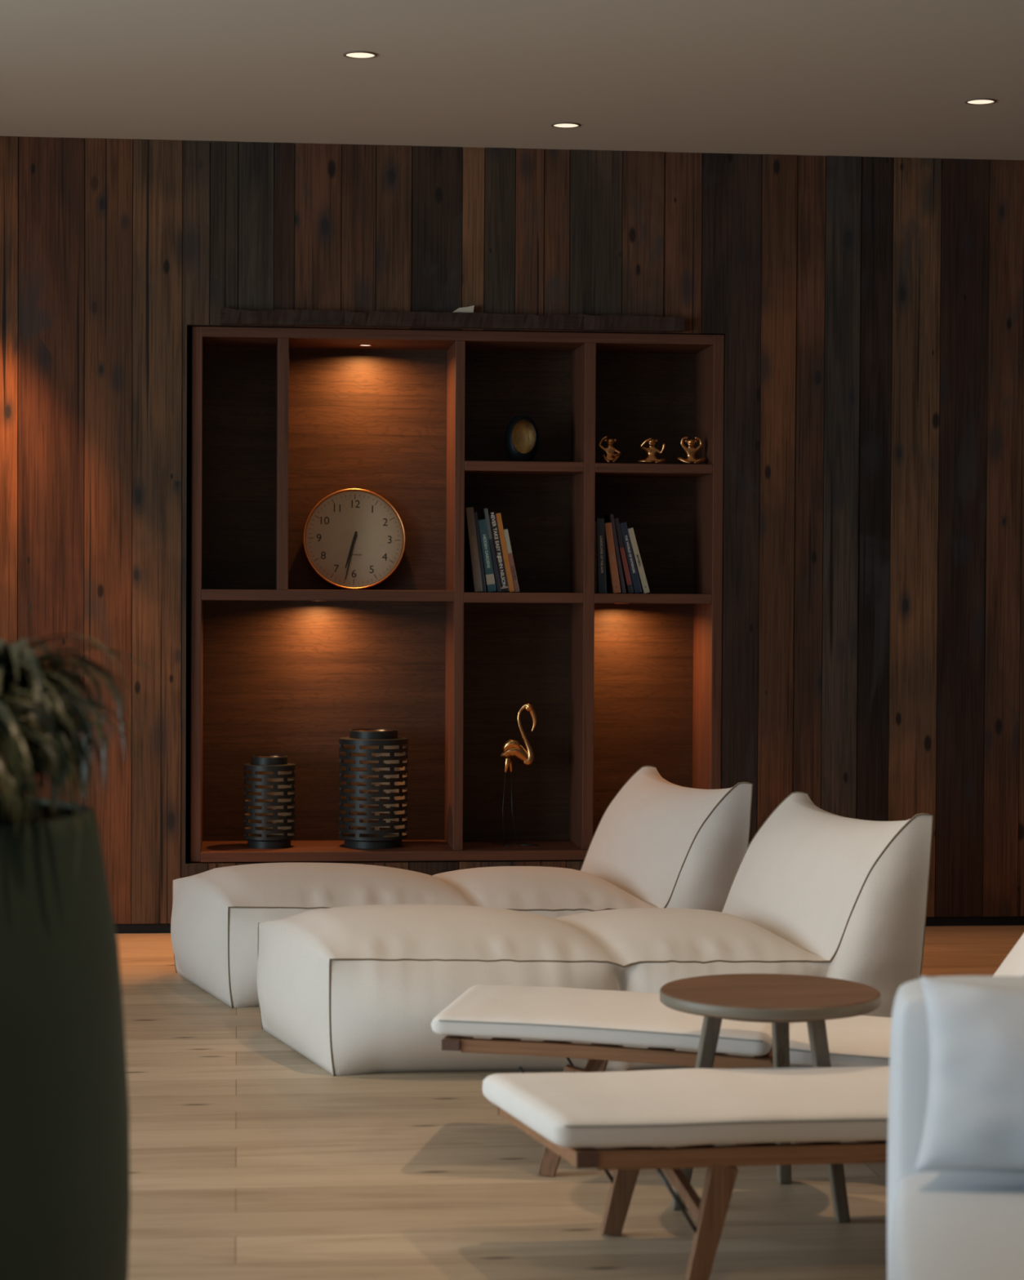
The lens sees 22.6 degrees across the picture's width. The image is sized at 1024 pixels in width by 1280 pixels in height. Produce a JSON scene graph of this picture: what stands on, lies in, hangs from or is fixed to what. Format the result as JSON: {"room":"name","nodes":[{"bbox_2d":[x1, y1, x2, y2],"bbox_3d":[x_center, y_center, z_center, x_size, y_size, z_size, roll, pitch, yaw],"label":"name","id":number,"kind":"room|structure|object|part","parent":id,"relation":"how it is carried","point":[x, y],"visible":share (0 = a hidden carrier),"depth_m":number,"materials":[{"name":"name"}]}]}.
{"room":"lounge","nodes":[
{"label":"lounge","id":0,"kind":"room"},
{"bbox_2d":[0,136,1023,924],"bbox_3d":[-0.482,-0.357,9.204,9.000,2.750,0.503,0,1,-6],"label":"wall","id":1,"kind":"structure","parent":0,"point":[868,311],"depth_m":9.06,"materials":[{"name":"brown wood"}]},
{"bbox_2d":[220,307,684,332],"bbox_3d":[-0.201,-1.119,8.937,1.622,0.058,0.052,0,1,-6],"label":"wooden beam","id":2,"kind":"structure","parent":1,"relation":"attached to","point":[578,322],"depth_m":8.92,"materials":[{"name":"brown wood"}]},
{"bbox_2d":[452,305,474,312],"bbox_3d":[-0.171,-1.157,8.948,0.076,0.026,0.018,0,1,-6],"label":"folded card","id":3,"kind":"object","parent":2,"relation":"on","point":[465,309],"visible":1,"depth_m":8.94,"materials":[{"name":"white paper"}]},
{"bbox_2d":[190,326,724,862],"bbox_3d":[-0.203,-0.159,9.203,1.878,1.866,0.407,0,1,-6],"label":"bookshelf","id":4,"kind":"object","parent":1,"relation":"attached to","point":[286,660],"visible":0.93,"depth_m":9.35,"materials":[{"name":"brown wood"}]},
{"bbox_3d":[-1.120,-0.162,9.109,0.036,1.866,0.375,0,1,-6],"label":"panel","id":5,"kind":"part","parent":4,"relation":"part of","materials":[{"name":"brown wood"}]},
{"bbox_2d":[243,755,295,848],"bbox_3d":[-0.865,0.575,9.135,0.183,0.323,0.183,0,1,-6],"label":"lantern","id":6,"kind":"object","parent":4,"relation":"on","point":[264,768],"visible":1,"depth_m":9.07,"materials":[{"name":"metal"}]},
{"bbox_3d":[-0.662,-0.161,9.158,0.884,0.038,0.375,0,1,-6],"label":"shelf","id":7,"kind":"part","parent":4,"relation":"part of","materials":[{"name":"brown wood"}]},
{"bbox_2d":[302,488,405,590],"bbox_3d":[-0.572,-0.365,9.293,0.372,0.371,0.084,0,1,-6],"label":"wall clock","id":8,"kind":"object","parent":4,"relation":"on","point":[354,539],"visible":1,"depth_m":9.29,"materials":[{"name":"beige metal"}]},
{"bbox_2d":[357,344,372,346],"bbox_3d":[-0.526,-1.057,9.180,0.052,0.003,0.052,0,1,-6],"label":"spotlight","id":9,"kind":"object","parent":4,"relation":"attached to","point":[357,344],"visible":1,"depth_m":9.18,"materials":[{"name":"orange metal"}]},
{"bbox_2d":[337,728,408,848],"bbox_3d":[-0.497,0.530,9.173,0.247,0.416,0.247,0,1,-6],"label":"lantern","id":10,"kind":"object","parent":4,"relation":"on","point":[365,739],"visible":1,"depth_m":9.09,"materials":[{"name":"metal"}]},
{"bbox_3d":[-0.208,0.756,9.217,1.805,0.035,0.395,0,1,-6],"label":"panel","id":11,"kind":"part","parent":4,"relation":"part of","materials":[{"name":"brown wood"}]},
{"bbox_3d":[-0.199,-1.074,9.187,1.805,0.035,0.375,0,1,-6],"label":"panel","id":12,"kind":"part","parent":4,"relation":"part of","materials":[{"name":"brown wood"}]},
{"bbox_2d":[464,506,482,591],"bbox_3d":[-0.143,-0.322,9.147,0.062,0.301,0.161,0,1,-6],"label":"book","id":13,"kind":"object","parent":4,"relation":"on","point":[473,566],"visible":0.97,"depth_m":9.07,"materials":[{"name":"paper"}]},
{"bbox_2d":[473,511,485,591],"bbox_3d":[-0.122,-0.314,9.149,0.046,0.284,0.161,0,1,-6],"label":"book","id":14,"kind":"object","parent":4,"relation":"on","point":[482,571],"visible":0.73,"depth_m":9.07,"materials":[{"name":"paper"}]},
{"bbox_2d":[477,519,495,591],"bbox_3d":[-0.097,-0.301,9.152,0.066,0.260,0.161,0,1,-6],"label":"book","id":15,"kind":"object","parent":4,"relation":"on","point":[484,541],"visible":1,"depth_m":9.07,"materials":[{"name":"paper"}]},
{"bbox_2d":[480,507,501,591],"bbox_3d":[-0.077,-0.320,9.154,0.063,0.298,0.161,0,1,-6],"label":"book","id":16,"kind":"object","parent":4,"relation":"on","point":[484,513],"visible":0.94,"depth_m":9.08,"materials":[{"name":"paper"}]},
{"bbox_2d":[488,512,508,591],"bbox_3d":[-0.056,-0.313,9.156,0.074,0.283,0.161,0,1,-6],"label":"book","id":17,"kind":"object","parent":4,"relation":"on","point":[492,517],"visible":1,"depth_m":9.08,"materials":[{"name":"paper"}]},
{"bbox_2d":[495,512,514,592],"bbox_3d":[-0.033,-0.312,9.159,0.069,0.282,0.161,0,1,-6],"label":"book","id":18,"kind":"object","parent":4,"relation":"on","point":[508,576],"visible":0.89,"depth_m":9.08,"materials":[{"name":"paper"}]},
{"bbox_2d":[503,528,519,592],"bbox_3d":[-0.010,-0.283,9.162,0.059,0.225,0.161,0,1,-6],"label":"book","id":19,"kind":"object","parent":4,"relation":"on","point":[516,588],"visible":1,"depth_m":9.08,"materials":[{"name":"paper"}]},
{"bbox_2d":[498,702,539,846],"bbox_3d":[0.027,0.481,9.188,0.147,0.517,0.060,0,1,-6],"label":"figurine","id":20,"kind":"object","parent":4,"relation":"on","point":[512,748],"visible":1,"depth_m":9.18,"materials":[{"name":"gold metal"}]},
{"bbox_3d":[-0.020,0.608,9.174,0.030,0.264,0.026,0,1,-6],"label":"leg","id":21,"kind":"part","parent":20,"relation":"part of","materials":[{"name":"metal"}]},
{"bbox_3d":[0.046,0.608,9.205,0.104,0.264,0.027,0,1,-6],"label":"leg","id":22,"kind":"part","parent":20,"relation":"part of","materials":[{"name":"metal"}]},
{"bbox_2d":[504,415,538,461],"bbox_3d":[0.035,-0.719,9.196,0.124,0.170,0.091,0,1,-6],"label":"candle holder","id":23,"kind":"object","parent":4,"relation":"on","point":[521,434],"visible":0.96,"depth_m":9.18,"materials":[{"name":"metal"}]},
{"bbox_3d":[0.022,-0.153,9.231,0.425,0.036,0.375,0,1,-6],"label":"shelf","id":24,"kind":"part","parent":4,"relation":"part of","materials":[{"name":"brown wood"}]},
{"bbox_3d":[0.025,-0.617,9.221,0.425,0.034,0.375,0,1,-6],"label":"shelf","id":25,"kind":"part","parent":4,"relation":"part of","materials":[{"name":"brown wood"}]},
{"bbox_2d":[595,518,606,593],"bbox_3d":[0.310,-0.301,9.195,0.038,0.267,0.161,0,1,-6],"label":"book","id":26,"kind":"object","parent":4,"relation":"on","point":[601,559],"visible":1,"depth_m":9.12,"materials":[{"name":"paper"}]},
{"bbox_2d":[598,435,621,462],"bbox_3d":[0.353,-0.681,9.152,0.072,0.099,0.061,-1,1,-34],"label":"figurine","id":27,"kind":"object","parent":4,"relation":"on","point":[609,455],"visible":1,"depth_m":9.15,"materials":[{"name":"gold metal"}]},
{"bbox_2d":[604,522,620,593],"bbox_3d":[0.350,-0.294,9.200,0.061,0.253,0.161,0,1,-6],"label":"book","id":28,"kind":"object","parent":4,"relation":"on","point":[612,581],"visible":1,"depth_m":9.12,"materials":[{"name":"paper"}]},
{"bbox_2d":[603,514,625,593],"bbox_3d":[0.369,-0.309,9.202,0.060,0.283,0.161,0,1,-6],"label":"book","id":29,"kind":"object","parent":4,"relation":"on","point":[607,518],"visible":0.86,"depth_m":9.12,"materials":[{"name":"paper"}]},
{"bbox_2d":[613,517,633,593],"bbox_3d":[0.389,-0.303,9.209,0.074,0.270,0.161,0,1,-6],"label":"book","id":30,"kind":"object","parent":4,"relation":"on","point":[628,584],"visible":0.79,"depth_m":9.13,"materials":[{"name":"paper"}]},
{"bbox_2d":[618,521,641,593],"bbox_3d":[0.415,-0.295,9.207,0.082,0.255,0.161,0,1,-6],"label":"book","id":31,"kind":"object","parent":4,"relation":"on","point":[633,575],"visible":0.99,"depth_m":9.13,"materials":[{"name":"paper"}]},
{"bbox_2d":[627,527,649,593],"bbox_3d":[0.443,-0.285,9.210,0.082,0.235,0.161,0,1,-6],"label":"book","id":32,"kind":"object","parent":4,"relation":"on","point":[643,584],"visible":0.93,"depth_m":9.13,"materials":[{"name":"paper"}]},
{"bbox_2d":[636,437,665,463],"bbox_3d":[0.500,-0.677,9.167,0.104,0.094,0.055,0,1,-6],"label":"figurine","id":33,"kind":"object","parent":4,"relation":"on","point":[651,458],"visible":1,"depth_m":9.17,"materials":[{"name":"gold metal"}]},
{"bbox_3d":[0.483,-0.151,9.281,0.423,0.034,0.375,0,1,-6],"label":"shelf","id":34,"kind":"part","parent":4,"relation":"part of","materials":[{"name":"brown wood"}]},
{"bbox_3d":[0.485,-0.613,9.271,0.423,0.033,0.375,0,1,-6],"label":"shelf","id":35,"kind":"part","parent":4,"relation":"part of","materials":[{"name":"brown wood"}]},
{"bbox_2d":[676,436,705,463],"bbox_3d":[0.644,-0.681,9.184,0.104,0.100,0.052,0,1,-6],"label":"figurine","id":36,"kind":"object","parent":4,"relation":"on","point":[690,451],"visible":1,"depth_m":9.19,"materials":[{"name":"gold metal"}]},
{"bbox_3d":[0.711,-0.156,9.305,0.037,1.866,0.375,0,1,-6],"label":"panel","id":37,"kind":"part","parent":4,"relation":"part of","materials":[{"name":"brown wood"}]},
{"bbox_2d":[114,915,1023,933],"bbox_3d":[-0.466,1.006,9.009,9.000,0.034,0.022,0,1,-6],"label":"baseboard","id":38,"kind":"structure","parent":1,"relation":"attached to","point":[1017,920],"depth_m":9.22,"materials":[{"name":"black wood"}]},
{"bbox_2d":[0,0,1023,159],"bbox_3d":[0.191,-1.669,2.961,9.400,0.150,13.400,0,1,-6],"label":"ceiling","id":39,"kind":"structure","parent":0,"point":[886,78],"depth_m":7.65,"materials":[{"name":"white paint"}]},
{"bbox_2d":[342,50,377,58],"bbox_3d":[-0.439,-1.691,7.401,0.099,0.004,0.099,0,1,-6],"label":"recessed light","id":40,"kind":"object","parent":39,"relation":"in","point":[353,55],"visible":1,"depth_m":7.41,"materials":[{"name":"beige"}]},
{"bbox_2d":[551,122,580,128],"bbox_3d":[0.179,-1.711,8.514,0.099,0.004,0.099,0,1,-6],"label":"recessed light","id":41,"kind":"object","parent":39,"relation":"in","point":[558,125],"visible":1,"depth_m":8.52,"materials":[{"name":"beige"}]},
{"bbox_2d":[964,97,996,105],"bbox_3d":[1.475,-1.694,8.059,0.099,0.004,0.099,0,1,-6],"label":"recessed light","id":42,"kind":"object","parent":39,"relation":"in","point":[980,101],"visible":1,"depth_m":8.06,"materials":[{"name":"beige"}]},
{"bbox_2d":[115,925,1023,1279],"bbox_3d":[0.175,1.205,3.023,9.000,0.100,13.000,0,1,-6],"label":"floor","id":43,"kind":"structure","parent":0,"point":[250,1159],"depth_m":5.19,"materials":[{"name":"brown wood"}]},
{"bbox_2d":[0,634,175,1279],"bbox_3d":[-0.750,0.539,3.006,0.634,1.223,0.610,1,1,27],"label":"potted plant","id":44,"kind":"object","parent":43,"relation":"on","point":[64,1148],"visible":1,"depth_m":2.87,"materials":[{"name":"green plant"}]},
{"bbox_3d":[-0.757,0.675,3.012,0.610,0.950,0.610,0,1,-6],"label":"planter","id":45,"kind":"part","parent":44,"relation":"part of","materials":[{"name":"ceramic"}]},
{"bbox_2d":[170,765,753,1008],"bbox_3d":[-0.180,0.729,7.753,1.703,0.646,0.900,0,1,-6],"label":"chaise lounge","id":46,"kind":"object","parent":43,"relation":"on","point":[659,842],"visible":0.61,"depth_m":7.53,"materials":[{"name":"beige fabric"}]},
{"bbox_2d":[256,791,933,1075],"bbox_3d":[0.184,0.752,6.749,1.700,0.646,0.903,0,1,-6],"label":"chaise lounge","id":47,"kind":"object","parent":43,"relation":"on","point":[815,891],"visible":0.76,"depth_m":6.47,"materials":[{"name":"beige fabric"}]},
{"bbox_2d":[482,1066,888,1279],"bbox_3d":[0.729,0.740,4.698,1.528,0.765,0.456,0,1,-8],"label":"lounger","id":48,"kind":"object","parent":43,"relation":"on","point":[642,1113],"visible":0.73,"depth_m":4.46,"materials":[{"name":"white fabric"}]},
{"bbox_3d":[0.163,0.972,4.802,0.091,0.142,0.007,0,1,-6],"label":"brace rod","id":49,"kind":"part","parent":48,"relation":"part of","materials":[{"name":"metal"}]},
{"bbox_3d":[0.215,1.006,4.810,0.095,0.221,0.033,0,1,-8],"label":"leg","id":50,"kind":"part","parent":48,"relation":"part of","materials":[{"name":"brown wood"}]},
{"bbox_3d":[0.293,0.981,4.432,0.091,0.142,0.007,0,1,-5],"label":"brace rod","id":51,"kind":"part","parent":48,"relation":"part of","materials":[{"name":"metal"}]},
{"bbox_3d":[0.532,0.845,4.673,1.130,0.065,0.452,0,1,-8],"label":"mattress","id":52,"kind":"part","parent":48,"relation":"part of","materials":[{"name":"white fabric"}]},
{"bbox_3d":[0.345,1.015,4.440,0.092,0.221,0.034,0,1,-8],"label":"leg","id":53,"kind":"part","parent":48,"relation":"part of","materials":[{"name":"brown wood"}]},
{"bbox_3d":[0.631,0.898,4.477,0.989,0.037,0.026,0,1,-8],"label":"rail","id":54,"kind":"part","parent":48,"relation":"part of","materials":[{"name":"brown wood"}]},
{"bbox_2d":[431,933,1023,1177],"bbox_3d":[0.559,0.766,5.447,1.410,0.678,0.523,1,1,10],"label":"lounger","id":55,"kind":"object","parent":43,"relation":"on","point":[609,1020],"visible":0.47,"depth_m":5.32,"materials":[{"name":"white fabric"}]},
{"bbox_3d":[0.055,0.960,5.317,0.096,0.142,0.007,1,1,29],"label":"brace rod","id":56,"kind":"part","parent":55,"relation":"part of","materials":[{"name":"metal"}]},
{"bbox_3d":[0.105,0.995,5.305,0.119,0.221,0.050,0,1,-26],"label":"leg","id":57,"kind":"part","parent":55,"relation":"part of","materials":[{"name":"brown wood"}]},
{"bbox_3d":[0.132,0.951,5.758,0.093,0.142,0.007,0,1,-2],"label":"brace rod","id":58,"kind":"part","parent":55,"relation":"part of","materials":[{"name":"metal"}]},
{"bbox_3d":[0.184,0.986,5.752,0.108,0.221,0.044,1,1,33],"label":"leg","id":59,"kind":"part","parent":55,"relation":"part of","materials":[{"name":"brown wood"}]},
{"bbox_3d":[0.217,0.814,5.516,0.713,0.069,0.460,1,1,10],"label":"mattress","id":60,"kind":"part","parent":55,"relation":"part of","materials":[{"name":"white fabric"}]},
{"bbox_3d":[0.408,0.875,5.268,1.044,0.072,0.026,1,1,10],"label":"rail","id":61,"kind":"part","parent":55,"relation":"part of","materials":[{"name":"brown wood"}]},
{"bbox_3d":[0.763,0.851,5.422,0.377,0.060,0.460,1,1,10],"label":"seat mattress","id":62,"kind":"part","parent":55,"relation":"part of","materials":[{"name":"white fabric"}]},
{"bbox_3d":[1.097,0.651,5.360,0.323,0.438,0.460,1,1,10],"label":"backrest mattress","id":63,"kind":"part","parent":55,"relation":"part of","materials":[{"name":"white fabric"}]},
{"bbox_2d":[659,973,880,1222],"bbox_3d":[0.507,0.901,5.049,0.433,0.424,0.433,0,1,-6],"label":"side table","id":64,"kind":"object","parent":43,"relation":"on","point":[780,1000],"visible":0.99,"depth_m":4.97,"materials":[{"name":"brown wood"}]},
{"bbox_3d":[0.362,0.919,5.014,0.101,0.388,0.034,0,1,-12],"label":"leg","id":65,"kind":"part","parent":64,"relation":"part of","materials":[{"name":"brown wood"}]},
{"bbox_3d":[0.508,0.723,5.045,0.300,0.014,0.300,0,1,-6],"label":"under plate","id":66,"kind":"part","parent":64,"relation":"part of","materials":[{"name":"brown wood"}]},
{"bbox_3d":[0.546,0.917,5.193,0.038,0.387,0.105,1,1,13],"label":"leg","id":67,"kind":"part","parent":64,"relation":"part of","materials":[{"name":"brown wood"}]},
{"bbox_3d":[0.609,0.923,4.941,0.041,0.387,0.107,-1,2,-41],"label":"leg","id":68,"kind":"part","parent":64,"relation":"part of","materials":[{"name":"brown wood"}]},
{"bbox_2d":[887,975,1023,1279],"bbox_3d":[1.428,0.823,3.143,1.914,0.674,0.880,0,1,8],"label":"sofa","id":69,"kind":"object","parent":43,"relation":"on","point":[956,1224],"visible":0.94,"depth_m":3.32,"materials":[{"name":"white fabric"}]},
{"bbox_2d":[888,1171,1023,1279],"bbox_3d":[1.408,0.810,3.050,1.900,0.186,0.688,0,1,8],"label":"seat cushion","id":70,"kind":"object","parent":69,"relation":"on","point":[945,1225],"depth_m":3.17,"materials":[{"name":"white fabric"}]},
{"bbox_2d":[915,976,1023,1170],"bbox_3d":[0.763,0.580,3.355,0.467,0.263,0.168,0,1,5],"label":"throw pillow","id":71,"kind":"object","parent":69,"relation":"on","point":[974,1120],"visible":1,"depth_m":3.32,"materials":[{"name":"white fabric"}]}
]}

